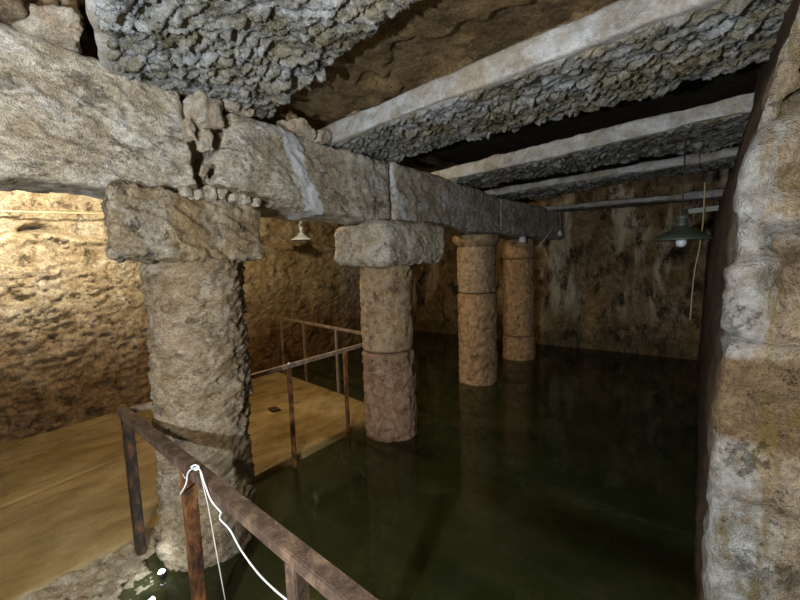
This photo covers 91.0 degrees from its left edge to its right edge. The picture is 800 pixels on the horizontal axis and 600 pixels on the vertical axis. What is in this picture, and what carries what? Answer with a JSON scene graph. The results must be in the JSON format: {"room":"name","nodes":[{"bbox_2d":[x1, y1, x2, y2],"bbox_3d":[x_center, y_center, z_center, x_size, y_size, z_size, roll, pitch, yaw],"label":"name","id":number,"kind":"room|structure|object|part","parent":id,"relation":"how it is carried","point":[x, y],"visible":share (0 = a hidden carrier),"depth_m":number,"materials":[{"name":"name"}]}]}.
{"room":"underground cistern","nodes":[
{"label":"underground cistern","id":0,"kind":"room"},
{"bbox_2d":[0,372,365,599],"bbox_3d":[-3.057,2.196,3.754,3.196,1.272,6.232,3,7,37],"label":"floor","id":1,"kind":"structure","parent":0,"point":[65,505],"depth_m":3.54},
{"bbox_2d":[268,406,280,411],"bbox_3d":[-1.587,1.379,4.972,0.107,0.027,0.168,-7,8,-43],"label":"dead leaf","id":2,"kind":"object","parent":1,"relation":"on","point":[273,409],"visible":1,"depth_m":4.94,"materials":[{"name":"brown plant"}]},
{"bbox_2d":[280,317,361,392],"bbox_3d":[-1.092,0.853,5.753,0.061,0.982,2.665,-7,8,-43],"label":"metal railing","id":3,"kind":"object","parent":1,"relation":"on","point":[335,329],"visible":0.54,"depth_m":5.99,"materials":[{"name":"brown metal"}]},
{"bbox_3d":[-1.998,0.801,6.689,0.034,0.947,0.034,3,7,37],"label":"post","id":4,"kind":"part","parent":3,"relation":"part of","materials":[{"name":"brown metal"}]},
{"bbox_3d":[-1.484,0.841,6.149,0.034,0.947,0.034,3,7,37],"label":"post","id":5,"kind":"part","parent":3,"relation":"part of","materials":[{"name":"brown metal"}]},
{"bbox_3d":[-1.101,0.381,5.710,0.045,0.035,2.665,-7,8,-43],"label":"rail","id":6,"kind":"part","parent":3,"relation":"part of","materials":[{"name":"brown metal"}]},
{"bbox_3d":[-0.877,0.889,5.514,0.034,0.947,0.034,3,7,37],"label":"post","id":7,"kind":"part","parent":3,"relation":"part of","materials":[{"name":"brown metal"}]},
{"bbox_2d":[0,190,413,443],"bbox_3d":[-2.887,0.296,6.461,0.831,4.947,11.172,3,7,37],"label":"wall","id":8,"kind":"structure","parent":0,"point":[74,326],"depth_m":4.90,"materials":[{"name":"beige stone"}]},
{"bbox_2d":[0,210,103,213],"bbox_3d":[-3.940,-1.013,4.519,0.044,0.140,3.801,3,7,38],"label":"cable","id":9,"kind":"object","parent":8,"relation":"attached to","point":[0,210],"visible":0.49,"depth_m":4.44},
{"bbox_2d":[80,34,526,202],"bbox_3d":[-1.675,-1.753,5.355,3.426,0.408,11.267,3,7,37],"label":"ceiling","id":10,"kind":"structure","parent":0,"point":[429,163],"depth_m":5.14,"materials":[{"name":"brown stone"}]},
{"bbox_2d":[291,221,311,240],"bbox_3d":[-1.730,-1.381,6.832,0.370,0.680,0.370,3,7,37],"label":"pendant lamp","id":11,"kind":"object","parent":10,"relation":"hanging from","point":[301,236],"visible":0.79,"depth_m":6.80,"materials":[{"name":"beige metal"}]},
{"bbox_3d":[-1.722,-1.113,6.860,0.370,0.140,0.370,3,7,37],"label":"lamp shade","id":12,"kind":"part","parent":11,"relation":"part of","materials":[{"name":"white metal"}]},
{"bbox_2d":[77,0,759,184],"bbox_3d":[-0.076,-2.013,4.089,8.064,0.363,11.242,3,7,37],"label":"ceiling","id":13,"kind":"structure","parent":0,"point":[689,94],"depth_m":4.29,"materials":[{"name":"stone"}]},
{"bbox_2d":[412,168,728,359],"bbox_3d":[3.108,-0.132,8.582,7.228,4.918,0.643,3,7,37],"label":"wall","id":14,"kind":"structure","parent":0,"point":[605,285],"depth_m":7.50,"materials":[{"name":"brown stone"}]},
{"bbox_2d":[694,0,799,599],"bbox_3d":[3.753,0.346,3.798,1.399,4.900,7.537,3,7,37],"label":"wall","id":15,"kind":"structure","parent":0,"point":[747,537],"depth_m":1.19,"materials":[{"name":"beige stone"}]},
{"bbox_2d":[688,205,718,213],"bbox_3d":[2.856,-0.829,3.557,0.402,0.064,0.050,3,7,37],"label":"bar","id":16,"kind":"object","parent":15,"relation":"attached to","point":[710,208],"visible":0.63,"depth_m":3.60,"materials":[{"name":"grey metal"}]},
{"bbox_3d":[0.484,2.593,5.291,7.659,0.914,9.801,3,7,37],"label":"floor","id":17,"kind":"structure","parent":0,"visible":0},
{"bbox_2d":[21,528,157,599],"bbox_3d":[-1.999,2.353,2.074,0.804,1.328,1.709,3,7,37],"label":"rock ledge","id":18,"kind":"object","parent":17,"relation":"on","point":[97,581],"visible":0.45,"depth_m":2.40,"materials":[{"name":"beige stone"}]},
{"bbox_2d":[158,569,165,578],"bbox_3d":[-1.464,1.680,2.417,0.044,0.040,0.044,3,7,37],"label":"lamp","id":19,"kind":"object","parent":18,"relation":"on","point":[162,572],"visible":1,"depth_m":2.40,"materials":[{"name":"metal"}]},
{"bbox_2d":[100,179,263,571],"bbox_3d":[-1.404,1.083,2.682,0.727,3.578,0.943,3,7,37],"label":"stone column","id":20,"kind":"structure","parent":17,"relation":"on","point":[192,255],"depth_m":2.42,"materials":[{"name":"grey stone"}]},
{"bbox_2d":[0,22,197,198],"bbox_3d":[-2.228,-0.847,1.476,0.639,0.861,2.691,3,7,37],"label":"lintel block","id":21,"kind":"object","parent":20,"relation":"on","point":[71,124],"visible":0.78,"depth_m":1.90,"materials":[{"name":"grey stone"}]},
{"bbox_2d":[0,0,27,25],"bbox_3d":[-1.753,-1.256,1.645,0.369,0.171,0.281,1,6,21],"label":"stone","id":22,"kind":"object","parent":21,"relation":"on","point":[11,11],"visible":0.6,"depth_m":1.66,"materials":[{"name":"beige stone"}]},
{"bbox_2d":[12,3,83,53],"bbox_3d":[-1.620,-1.240,1.807,0.280,0.148,0.274,-6,7,-33],"label":"stone","id":23,"kind":"object","parent":21,"relation":"on","point":[57,25],"visible":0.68,"depth_m":1.75,"materials":[{"name":"beige stone"}]},
{"bbox_2d":[25,0,59,5],"bbox_3d":[-1.777,-1.352,1.810,0.318,0.149,0.305,3,7,37],"label":"stone","id":24,"kind":"object","parent":23,"relation":"on","point":[36,2],"visible":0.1,"depth_m":1.79,"materials":[{"name":"beige stone"}]},
{"bbox_2d":[58,0,86,40],"bbox_3d":[-1.716,-1.428,1.980,0.350,0.141,0.273,3,7,37],"label":"stone","id":25,"kind":"object","parent":24,"relation":"on","point":[74,4],"visible":0.22,"depth_m":1.91,"materials":[{"name":"brown stone"}]},
{"bbox_2d":[181,119,196,141],"bbox_3d":[-1.228,-0.980,2.277,0.103,0.104,0.073,3,7,37],"label":"stone","id":26,"kind":"object","parent":21,"relation":"on","point":[188,127],"visible":1,"depth_m":2.26,"materials":[{"name":"beige stone"}]},
{"bbox_2d":[194,128,213,152],"bbox_3d":[-1.171,-0.950,2.357,0.096,0.142,0.152,-6,7,-36],"label":"stone","id":27,"kind":"object","parent":21,"relation":"on","point":[205,137],"visible":0.98,"depth_m":2.31,"materials":[{"name":"beige stone"}]},
{"bbox_2d":[181,90,224,132],"bbox_3d":[-1.189,-1.117,2.368,0.251,0.229,0.222,3,7,37],"label":"stone","id":28,"kind":"object","parent":27,"relation":"on","point":[203,111],"visible":0.72,"depth_m":2.30,"materials":[{"name":"beige stone"}]},
{"bbox_2d":[199,165,208,179],"bbox_3d":[-1.177,-0.769,2.366,0.059,0.085,0.090,-6,7,-36],"label":"stone","id":29,"kind":"object","parent":21,"relation":"on","point":[204,170],"visible":1,"depth_m":2.34,"materials":[{"name":"beige stone"}]},
{"bbox_2d":[178,186,193,197],"bbox_3d":[-1.226,-0.616,2.250,0.112,0.062,0.068,3,7,37],"label":"chip","id":30,"kind":"object","parent":20,"relation":"on","point":[185,191],"visible":0.87,"depth_m":2.22,"materials":[{"name":"stone"}]},
{"bbox_2d":[188,189,205,199],"bbox_3d":[-1.196,-0.614,2.299,0.122,0.072,0.079,0,6,14],"label":"chip","id":31,"kind":"object","parent":20,"relation":"on","point":[198,193],"visible":0.72,"depth_m":2.27,"materials":[{"name":"stone"}]},
{"bbox_2d":[202,185,217,200],"bbox_3d":[-1.151,-0.636,2.356,0.116,0.092,0.076,3,7,37],"label":"chip","id":32,"kind":"object","parent":20,"relation":"on","point":[211,193],"visible":0.8,"depth_m":2.32,"materials":[{"name":"stone"}]},
{"bbox_2d":[213,186,227,201],"bbox_3d":[-1.100,-0.648,2.409,0.112,0.090,0.090,1,7,26],"label":"chip","id":33,"kind":"object","parent":20,"relation":"on","point":[222,193],"visible":0.65,"depth_m":2.38,"materials":[{"name":"stone"}]},
{"bbox_2d":[227,192,242,201],"bbox_3d":[-1.058,-0.647,2.481,0.120,0.068,0.071,1,6,24],"label":"chip","id":34,"kind":"object","parent":20,"relation":"on","point":[235,196],"visible":0.83,"depth_m":2.45,"materials":[{"name":"stone"}]},
{"bbox_2d":[238,193,250,204],"bbox_3d":[-1.012,-0.645,2.537,0.113,0.071,0.073,3,7,37],"label":"chip","id":35,"kind":"object","parent":20,"relation":"on","point":[246,200],"visible":0.77,"depth_m":2.51,"materials":[{"name":"stone"}]},
{"bbox_2d":[251,197,260,206],"bbox_3d":[-0.968,-0.642,2.602,0.115,0.063,0.057,0,6,17],"label":"chip","id":36,"kind":"object","parent":20,"relation":"on","point":[255,202],"visible":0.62,"depth_m":2.57,"materials":[{"name":"stone"}]},
{"bbox_2d":[188,112,389,224],"bbox_3d":[-0.852,-0.990,3.269,0.666,0.636,1.816,3,7,37],"label":"lintel block","id":37,"kind":"object","parent":20,"relation":"on","point":[294,177],"visible":0.8,"depth_m":2.93,"materials":[{"name":"grey stone"}]},
{"bbox_2d":[222,98,240,112],"bbox_3d":[-1.061,-1.223,2.460,0.129,0.088,0.115,3,7,37],"label":"stone","id":38,"kind":"object","parent":37,"relation":"on","point":[229,106],"visible":0.66,"depth_m":2.44,"materials":[{"name":"beige stone"}]},
{"bbox_2d":[232,106,254,116],"bbox_3d":[-1.026,-1.229,2.565,0.138,0.068,0.125,3,7,37],"label":"stone","id":39,"kind":"object","parent":37,"relation":"on","point":[249,112],"visible":0.53,"depth_m":2.54,"materials":[{"name":"beige stone"}]},
{"bbox_2d":[85,0,421,120],"bbox_3d":[-0.409,-1.255,1.410,1.265,0.392,3.758,-6,7,-33],"label":"ceiling beam","id":40,"kind":"structure","parent":37,"relation":"on","point":[256,54],"depth_m":1.76,"materials":[{"name":"grey stone"}]},
{"bbox_2d":[276,117,316,141],"bbox_3d":[-0.772,-1.271,2.967,0.273,0.127,0.235,1,7,28],"label":"stone","id":41,"kind":"object","parent":37,"relation":"on","point":[300,126],"visible":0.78,"depth_m":2.90,"materials":[{"name":"beige stone"}]},
{"bbox_2d":[286,110,297,120],"bbox_3d":[-0.832,-1.377,2.994,0.104,0.111,0.098,-6,7,-36],"label":"stone","id":42,"kind":"object","parent":41,"relation":"on","point":[290,115],"visible":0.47,"depth_m":2.95,"materials":[{"name":"brown stone"}]},
{"bbox_2d":[313,129,331,143],"bbox_3d":[-0.675,-1.289,3.116,0.223,0.122,0.195,1,6,22],"label":"stone","id":43,"kind":"object","parent":37,"relation":"on","point":[323,136],"visible":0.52,"depth_m":3.06,"materials":[{"name":"beige stone"}]},
{"bbox_2d":[320,0,793,162],"bbox_3d":[0.544,-1.328,2.776,3.373,0.255,0.934,4,8,43],"label":"ceiling beam","id":44,"kind":"structure","parent":37,"relation":"on","point":[629,50],"depth_m":2.14,"materials":[{"name":"grey stone"}]},
{"bbox_2d":[346,110,361,116],"bbox_3d":[-0.351,-1.455,3.096,0.115,0.068,0.171,-6,7,-36],"label":"stone","id":45,"kind":"object","parent":44,"relation":"on","point":[353,112],"visible":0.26,"depth_m":3.04,"materials":[{"name":"brown stone"}]},
{"bbox_2d":[263,0,617,129],"bbox_3d":[0.001,-1.484,2.057,3.342,0.294,1.366,4,8,42],"label":"ceiling","id":46,"kind":"structure","parent":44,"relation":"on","point":[430,40],"depth_m":2.25,"materials":[{"name":"brown stone"}]},
{"bbox_2d":[524,20,569,39],"bbox_3d":[0.810,-1.423,2.149,0.255,0.117,0.162,3,7,37],"label":"stone","id":47,"kind":"object","parent":44,"relation":"on","point":[568,21],"visible":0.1,"depth_m":2.11,"materials":[{"name":"stone"}]},
{"bbox_2d":[570,6,604,21],"bbox_3d":[0.963,-1.411,1.980,0.208,0.110,0.151,3,7,37],"label":"stone","id":48,"kind":"object","parent":44,"relation":"on","point":[575,15],"visible":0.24,"depth_m":1.95,"materials":[{"name":"brown stone"}]},
{"bbox_2d":[117,407,378,599],"bbox_3d":[-0.610,1.839,1.649,3.110,2.140,0.062,3,8,41],"label":"metal railing","id":49,"kind":"object","parent":17,"relation":"on","point":[304,566],"visible":0.83,"depth_m":1.66,"materials":[{"name":"brown metal"}]},
{"bbox_3d":[-1.721,1.722,2.620,0.055,1.940,0.055,3,7,37],"label":"post","id":50,"kind":"part","parent":49,"relation":"part of","materials":[{"name":"brown metal"}]},
{"bbox_3d":[-0.980,1.841,1.978,0.055,2.090,0.055,3,7,37],"label":"post","id":51,"kind":"part","parent":49,"relation":"part of","materials":[{"name":"brown metal"}]},
{"bbox_2d":[179,464,286,599],"bbox_3d":[-0.747,0.851,1.605,0.114,0.285,1.018,-7,8,-43],"label":"cord","id":52,"kind":"object","parent":49,"relation":"attached to","point":[197,467],"visible":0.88,"depth_m":1.58,"materials":[{"name":"white fabric"}]},
{"bbox_2d":[199,472,225,599],"bbox_3d":[-0.773,1.009,1.634,0.143,0.579,0.005,3,7,37],"label":"string","id":53,"kind":"object","parent":52,"relation":"hanging from","point":[199,472],"visible":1,"depth_m":1.63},
{"bbox_3d":[-0.305,1.882,1.384,0.055,2.090,0.055,3,7,37],"label":"post","id":54,"kind":"part","parent":49,"relation":"part of","materials":[{"name":"brown metal"}]},
{"bbox_2d":[334,218,444,442],"bbox_3d":[-0.076,0.910,4.348,0.883,3.496,1.048,3,7,37],"label":"stone column","id":55,"kind":"structure","parent":17,"relation":"on","point":[386,252],"depth_m":4.04,"materials":[{"name":"stone"}]},
{"bbox_2d":[130,343,362,467],"bbox_3d":[-0.937,1.103,3.712,0.045,1.098,2.720,3,7,37],"label":"metal railing","id":56,"kind":"object","parent":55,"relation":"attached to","point":[288,367],"visible":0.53,"depth_m":3.64,"materials":[{"name":"brown metal"}]},
{"bbox_3d":[-0.953,0.590,3.658,0.045,0.035,2.720,3,7,37],"label":"rail","id":57,"kind":"part","parent":56,"relation":"part of","materials":[{"name":"metal"}]},
{"bbox_3d":[-0.995,1.138,3.634,0.036,1.047,0.036,3,7,37],"label":"post","id":58,"kind":"part","parent":56,"relation":"part of","materials":[{"name":"brown metal"}]},
{"bbox_3d":[-0.569,1.065,4.209,0.036,1.047,0.036,3,7,37],"label":"post","id":59,"kind":"part","parent":56,"relation":"part of","materials":[{"name":"brown metal"}]},
{"bbox_2d":[103,331,698,599],"bbox_3d":[0.394,2.086,5.463,6.500,1.500,8.500,3,7,37],"label":"pool water","id":60,"kind":"object","parent":17,"relation":"on","point":[571,475],"visible":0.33,"depth_m":3.21,"materials":[{"name":"green liquid"}]},
{"bbox_2d":[452,234,499,385],"bbox_3d":[1.187,0.736,6.052,0.708,3.415,0.696,3,7,37],"label":"stone column","id":61,"kind":"structure","parent":17,"relation":"on","point":[476,258],"depth_m":5.75,"materials":[{"name":"orange stone"}]},
{"bbox_2d":[387,161,499,234],"bbox_3d":[0.502,-1.190,5.052,0.640,0.664,2.661,3,7,37],"label":"lintel block","id":62,"kind":"object","parent":61,"relation":"on","point":[415,195],"visible":0.66,"depth_m":4.52,"materials":[{"name":"grey stone"}]},
{"bbox_2d":[431,92,754,187],"bbox_3d":[1.760,-1.514,4.336,3.372,0.302,1.086,4,8,43],"label":"ceiling beam","id":63,"kind":"structure","parent":62,"relation":"on","point":[706,128],"depth_m":3.71,"materials":[{"name":"grey stone"}]},
{"bbox_2d":[651,140,713,246],"bbox_3d":[2.472,-0.920,3.433,0.456,0.910,0.456,3,7,37],"label":"pendant lamp","id":64,"kind":"object","parent":63,"relation":"hanging from","point":[682,233],"visible":1,"depth_m":3.40,"materials":[{"name":"green metal"}]},
{"bbox_3d":[2.484,-0.520,3.475,0.084,0.105,0.084,3,7,37],"label":"bulb","id":65,"kind":"part","parent":64,"relation":"part of","materials":[{"name":"white glass"}]},
{"bbox_3d":[2.482,-0.592,3.467,0.456,0.130,0.456,3,7,37],"label":"lamp shade","id":66,"kind":"part","parent":64,"relation":"part of","materials":[{"name":"green metal"}]},
{"bbox_3d":[2.468,-1.054,3.419,0.011,0.640,0.011,-5,7,-30],"label":"suspension rod","id":67,"kind":"part","parent":64,"relation":"part of","materials":[{"name":"black metal"}]},
{"bbox_2d":[689,182,705,319],"bbox_3d":[2.672,-0.433,3.536,0.131,1.229,0.033,-3,6,-13],"label":"cable","id":68,"kind":"object","parent":64,"relation":"hanging from","point":[704,182],"visible":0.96,"depth_m":3.53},
{"bbox_2d":[502,239,535,360],"bbox_3d":[2.230,0.580,7.371,0.602,3.390,0.602,1,7,25],"label":"stone column","id":69,"kind":"structure","parent":17,"relation":"on","point":[518,290],"depth_m":7.10,"materials":[{"name":"orange stone"}]},
{"bbox_2d":[499,198,564,240],"bbox_3d":[2.176,-1.397,7.077,0.865,0.624,2.671,3,7,37],"label":"lintel block","id":70,"kind":"object","parent":69,"relation":"on","point":[517,219],"visible":0.59,"depth_m":6.68,"materials":[{"name":"grey stone"}]},
{"bbox_2d":[519,236,525,242],"bbox_3d":[2.131,-1.031,6.733,0.122,0.110,0.312,3,7,37],"label":"wall spotlight","id":71,"kind":"object","parent":70,"relation":"attached to","point":[522,239],"visible":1,"depth_m":6.61,"materials":[{"name":"white glass"}]},
{"bbox_2d":[484,146,738,199],"bbox_3d":[2.556,-1.609,5.403,3.356,0.220,0.832,3,8,41],"label":"ceiling beam","id":72,"kind":"structure","parent":70,"relation":"on","point":[723,158],"depth_m":4.91,"materials":[{"name":"grey stone"}]},
{"bbox_2d":[544,189,723,211],"bbox_3d":[3.669,-1.652,6.851,3.331,0.167,0.692,3,8,39],"label":"ceiling beam","id":73,"kind":"structure","parent":70,"relation":"on","point":[710,194],"depth_m":6.40,"materials":[{"name":"grey stone"}]},
{"bbox_2d":[557,211,561,235],"bbox_3d":[3.042,-1.496,7.476,0.090,0.556,0.090,3,7,37],"label":"hanging bulb","id":74,"kind":"object","parent":73,"relation":"hanging from","point":[559,233],"visible":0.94,"depth_m":7.47,"materials":[{"name":"white glass"}]}
]}

